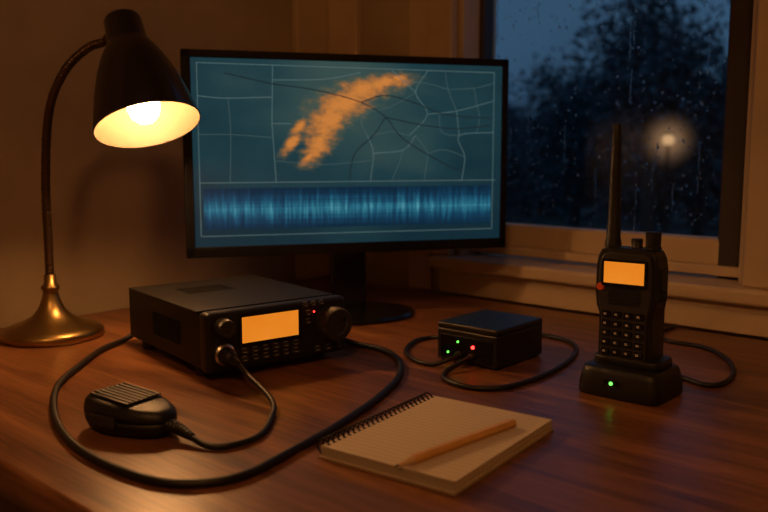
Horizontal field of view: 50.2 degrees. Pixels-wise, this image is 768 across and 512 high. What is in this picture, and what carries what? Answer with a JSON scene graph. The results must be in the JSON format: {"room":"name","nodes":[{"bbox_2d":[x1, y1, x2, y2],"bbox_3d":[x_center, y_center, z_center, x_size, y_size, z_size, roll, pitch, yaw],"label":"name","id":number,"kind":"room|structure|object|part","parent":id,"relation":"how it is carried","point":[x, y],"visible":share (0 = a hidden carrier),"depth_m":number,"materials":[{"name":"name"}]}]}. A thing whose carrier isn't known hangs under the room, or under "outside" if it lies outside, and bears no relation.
{"room":"home radio room","nodes":[
{"label":"home radio room","id":0,"kind":"room"},
{"bbox_2d":[0,0,327,327],"bbox_3d":[-1.228,-0.305,0.645,0.120,2.500,3.430,6,10,41],"label":"wall","id":1,"kind":"structure","parent":0,"point":[118,214],"depth_m":1.40,"materials":[{"name":"paint"}]},
{"bbox_2d":[292,0,329,280],"bbox_3d":[-0.153,-0.819,1.698,0.020,1.750,0.100,6,10,41],"label":"trim","id":2,"kind":"structure","parent":1,"relation":"attached to","point":[309,17],"depth_m":1.74,"materials":[{"name":"paint"}]},
{"bbox_2d":[328,0,767,340],"bbox_3d":[1.041,-0.331,0.846,3.010,2.500,0.120,6,10,41],"label":"wall","id":3,"kind":"structure","parent":0,"point":[385,24],"depth_m":1.68,"materials":[{"name":"paint"}]},
{"bbox_2d":[328,0,360,53],"bbox_3d":[-0.084,-0.819,1.693,0.085,1.750,0.018,6,10,41],"label":"trim","id":4,"kind":"structure","parent":3,"relation":"attached to","point":[344,16],"depth_m":1.72,"materials":[{"name":"paint"}]},
{"bbox_2d":[409,0,457,289],"bbox_3d":[0.092,-0.580,1.565,0.112,1.310,0.022,6,10,41],"label":"window frame","id":5,"kind":"structure","parent":3,"relation":"attached to","point":[420,272],"depth_m":1.59,"materials":[{"name":"paint"}]},
{"bbox_2d":[429,253,767,307],"bbox_3d":[0.433,0.037,1.404,0.790,0.024,0.155,6,10,41],"label":"sill","id":6,"kind":"structure","parent":3,"relation":"attached to","point":[682,285],"depth_m":1.42,"materials":[{"name":"paint"}]},
{"bbox_2d":[470,246,738,277],"bbox_3d":[0.373,0.005,1.459,0.528,0.016,0.016,6,10,41],"label":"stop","id":7,"kind":"object","parent":6,"relation":"on","point":[684,267],"visible":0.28,"depth_m":1.47,"materials":[{"name":"paint"}]},
{"bbox_2d":[440,269,767,337],"bbox_3d":[0.392,0.077,1.385,0.740,0.048,0.018,6,10,41],"label":"apron","id":8,"kind":"object","parent":3,"relation":"attached to","point":[710,315],"visible":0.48,"depth_m":1.42,"materials":[{"name":"paint"}]},
{"bbox_2d":[742,0,767,289],"bbox_3d":[0.570,-0.563,1.140,0.070,1.235,0.022,6,10,41],"label":"window frame","id":9,"kind":"structure","parent":3,"relation":"attached to","point":[755,257],"depth_m":1.20,"materials":[{"name":"paint"}]},
{"bbox_3d":[0.367,-1.156,1.302,0.680,0.120,0.106,6,10,41],"label":"window","id":10,"kind":"structure","parent":3,"relation":"in","visible":0},
{"bbox_2d":[456,0,757,284],"bbox_3d":[0.383,-0.566,1.396,0.548,1.175,0.110,6,10,41],"label":"window frame","id":11,"kind":"structure","parent":10,"relation":"attached to","point":[741,11],"depth_m":1.31,"materials":[{"name":"brown wood"}]},
{"bbox_3d":[0.196,-0.590,1.579,0.020,1.175,0.035,6,10,41],"label":"stile","id":12,"kind":"part","parent":11,"relation":"part of","materials":[{"name":"brown wood"}]},
{"bbox_3d":[0.390,-0.025,1.474,0.528,0.045,0.036,6,10,41],"label":"bottom rail","id":13,"kind":"part","parent":11,"relation":"part of","materials":[{"name":"brown wood"}]},
{"bbox_3d":[-0.056,1.092,-0.219,3.250,0.050,3.430,6,10,41],"label":"floor","id":14,"kind":"structure","parent":0,"visible":0},
{"bbox_2d":[0,277,767,511],"bbox_3d":[0.312,0.551,0.850,2.057,0.750,0.970,6,10,41],"label":"desk","id":15,"kind":"object","parent":14,"relation":"on","point":[703,449],"visible":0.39,"depth_m":0.83,"materials":[{"name":"brown wood"}]},
{"bbox_2d":[0,9,200,347],"bbox_3d":[-0.416,-0.109,1.175,0.322,0.475,0.208,6,10,41],"label":"desk lamp","id":16,"kind":"object","parent":15,"relation":"on","point":[141,100],"depth_m":1.17,"materials":[{"name":"black metal"}]},
{"bbox_2d":[83,363,276,449],"bbox_3d":[-0.187,0.154,0.843,0.201,0.038,0.170,-7,10,-42],"label":"handheld microphone","id":17,"kind":"object","parent":15,"relation":"on","point":[126,409],"visible":1,"depth_m":0.80,"materials":[{"name":"black plastic"}]},
{"bbox_2d":[90,382,160,405],"bbox_3d":[-0.261,0.139,0.829,0.054,0.006,0.043,4,9,31],"label":"grille","id":18,"kind":"object","parent":17,"relation":"attached to","point":[125,394],"depth_m":0.82,"materials":[{"name":"black plastic"}]},
{"bbox_3d":[-0.146,0.154,0.868,0.068,0.032,0.206,0,7,3],"label":"cord","id":19,"kind":"part","parent":17,"relation":"part of","materials":[{"name":"black rubber"}]},
{"bbox_2d":[50,333,403,488],"bbox_3d":[-0.208,0.142,0.952,0.436,0.034,0.533,1,7,9],"label":"power cable","id":20,"kind":"object","parent":15,"relation":"on","point":[67,438],"visible":0.89,"depth_m":0.77,"materials":[{"name":"black rubber"}]},
{"bbox_2d":[129,275,351,375],"bbox_3d":[-0.199,0.093,1.129,0.204,0.086,0.295,-6,9,-38],"label":"radio transceiver","id":21,"kind":"object","parent":15,"relation":"on","point":[216,325],"visible":1,"depth_m":1.06,"materials":[{"name":"black paint"}]},
{"bbox_2d":[214,343,234,365],"bbox_3d":[-0.193,0.120,0.993,0.027,0.027,0.006,-6,9,-38],"label":"socket","id":22,"kind":"object","parent":21,"relation":"attached to","point":[216,353],"depth_m":0.99,"materials":[{"name":"silver metal"}]},
{"bbox_3d":[-0.190,0.087,0.985,0.023,0.023,0.010,-6,9,-38],"label":"volume knob","id":23,"kind":"part","parent":21,"relation":"part of","materials":[{"name":"grey plastic"}]},
{"bbox_3d":[-0.218,0.050,1.147,0.202,0.004,0.223,-6,9,-38],"label":"lid","id":24,"kind":"part","parent":21,"relation":"part of","materials":[{"name":"black paint"}]},
{"bbox_3d":[-0.138,0.098,1.051,0.204,0.075,0.022,-6,9,-38],"label":"panel","id":25,"kind":"part","parent":21,"relation":"part of","materials":[{"name":"black plastic"}]},
{"bbox_3d":[-0.064,0.089,1.080,0.045,0.045,0.017,-6,9,-38],"label":"tuning knob","id":26,"kind":"part","parent":21,"relation":"part of","materials":[{"name":"grey plastic"}]},
{"bbox_2d":[180,49,508,325],"bbox_3d":[-0.057,-0.113,1.371,0.540,0.432,0.170,-2,8,-16],"label":"computer monitor","id":27,"kind":"object","parent":15,"relation":"on","point":[345,157],"visible":0.91,"depth_m":1.33,"materials":[{"name":"black plastic"}]},
{"bbox_2d":[317,392,553,496],"bbox_3d":[0.052,0.172,0.789,0.154,0.017,0.194,5,9,35],"label":"spiral notebook","id":28,"kind":"object","parent":15,"relation":"on","point":[376,447],"visible":1,"depth_m":0.76,"materials":[{"name":"brown paper"}]},
{"bbox_2d":[394,419,516,466],"bbox_3d":[0.067,0.170,0.744,0.163,0.008,0.009,-7,10,-43],"label":"pencil","id":29,"kind":"object","parent":28,"relation":"on","point":[462,441],"visible":1,"depth_m":0.74,"materials":[{"name":"brown wood"}]},
{"bbox_2d":[404,309,578,390],"bbox_3d":[0.138,0.111,1.124,0.245,0.054,0.304,6,10,41],"label":"box","id":30,"kind":"object","parent":15,"relation":"on","point":[491,339],"depth_m":1.07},
{"bbox_2d":[579,351,682,406],"bbox_3d":[0.287,0.137,0.955,0.101,0.043,0.089,6,10,41],"label":"dock","id":31,"kind":"object","parent":15,"relation":"on","point":[657,382],"visible":0.92,"depth_m":0.93,"materials":[{"name":"black plastic"}]},
{"bbox_2d":[596,123,667,361],"bbox_3d":[0.288,-0.013,0.945,0.079,0.280,0.051,5,8,41],"label":"radio","id":32,"kind":"object","parent":31,"relation":"on","point":[632,281],"visible":1,"depth_m":0.93,"materials":[{"name":"black plastic"}]},
{"bbox_3d":[0.275,0.060,0.937,0.064,0.127,0.005,5,8,41],"label":"plate","id":33,"kind":"part","parent":32,"relation":"part of","materials":[{"name":"black plastic"}]},
{"bbox_3d":[0.290,-0.014,0.940,0.014,0.011,0.014,5,8,41],"label":"volume knob","id":34,"kind":"part","parent":32,"relation":"part of","materials":[{"name":"black plastic"}]},
{"bbox_3d":[0.304,-0.017,0.927,0.019,0.020,0.018,5,8,41],"label":"channel knob","id":35,"kind":"part","parent":32,"relation":"part of","materials":[{"name":"black plastic"}]},
{"bbox_2d":[664,324,736,387],"bbox_3d":[0.427,0.132,1.135,0.103,0.008,0.342,3,8,20],"label":"cable","id":36,"kind":"object","parent":15,"relation":"on","point":[732,375],"visible":0.66,"depth_m":1.07,"materials":[{"name":"black rubber"}]},
{"label":"outside","id":37,"kind":"structure","parent":0,"visible":0},
{"bbox_2d":[506,195,718,236],"bbox_3d":[11.634,-1.915,25.186,60.000,0.100,50.000,6,10,41],"label":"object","id":38,"kind":"structure","parent":37,"point":[673,227],"depth_m":14.40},
{"bbox_2d":[495,54,550,224],"bbox_3d":[1.041,-1.470,11.079,2.383,2.967,2.011,-2,8,-14],"label":"tree","id":39,"kind":"object","parent":38,"relation":"on","point":[512,192],"visible":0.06,"depth_m":10.95,"materials":[{"name":"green plant"}]},
{"bbox_2d":[507,74,554,199],"bbox_3d":[1.694,-1.825,13.613,3.136,2.701,2.864,6,10,41],"label":"tree","id":40,"kind":"object","parent":38,"relation":"on","point":[513,111],"visible":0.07,"depth_m":13.21,"materials":[{"name":"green plant"}]},
{"bbox_2d":[507,47,669,227],"bbox_3d":[2.274,-1.241,9.864,2.414,2.504,2.225,-1,7,-11],"label":"tree","id":41,"kind":"object","parent":38,"relation":"on","point":[553,137],"visible":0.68,"depth_m":9.59,"materials":[{"name":"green plant"}]},
{"bbox_2d":[508,51,673,200],"bbox_3d":[2.817,-1.522,11.673,2.880,2.598,2.384,6,10,41],"label":"tree","id":42,"kind":"object","parent":38,"relation":"on","point":[560,81],"visible":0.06,"depth_m":11.59,"materials":[{"name":"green plant"}]},
{"bbox_2d":[536,0,730,231],"bbox_3d":[2.547,-1.464,7.957,2.184,3.433,2.057,6,10,41],"label":"tree","id":43,"kind":"object","parent":38,"relation":"on","point":[667,79],"visible":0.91,"depth_m":7.72,"materials":[{"name":"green plant"}]},
{"bbox_2d":[661,131,675,233],"bbox_3d":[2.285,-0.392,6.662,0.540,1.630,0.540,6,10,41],"label":"street lamp","id":44,"kind":"object","parent":38,"relation":"on","point":[668,139],"visible":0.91,"depth_m":6.61,"materials":[{"name":"black metal"}]},
{"bbox_3d":[2.285,-0.239,6.682,0.100,1.320,0.100,6,10,41],"label":"post","id":45,"kind":"part","parent":44,"relation":"part of","materials":[{"name":"black metal"}]},
{"bbox_3d":[2.285,-0.933,6.592,0.090,0.090,0.090,6,10,41],"label":"globe","id":46,"kind":"part","parent":44,"relation":"part of","materials":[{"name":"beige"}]},
{"bbox_2d":[625,67,721,235],"bbox_3d":[4.432,-1.607,11.666,3.038,2.768,3.172,6,10,41],"label":"tree","id":47,"kind":"object","parent":38,"relation":"on","point":[701,206],"visible":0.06,"depth_m":11.38,"materials":[{"name":"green plant"}]},
{"bbox_2d":[668,28,726,201],"bbox_3d":[3.769,-1.100,8.172,2.465,2.658,2.157,6,10,41],"label":"tree","id":48,"kind":"object","parent":38,"relation":"on","point":[718,148],"visible":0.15,"depth_m":8.11,"materials":[{"name":"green plant"}]},
{"bbox_3d":[0.377,-0.597,1.418,0.480,1.100,0.004,6,10,41],"label":"glass pane","id":49,"kind":"object","parent":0,"visible":0},
{"bbox_2d":[489,0,729,232],"bbox_3d":[0.375,-0.287,1.456,0.461,0.486,0.002,6,10,41],"label":"raindrops","id":50,"kind":"object","parent":49,"relation":"attached to","point":[559,27],"visible":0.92,"depth_m":1.42,"materials":[{"name":"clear liquid"}]}
]}

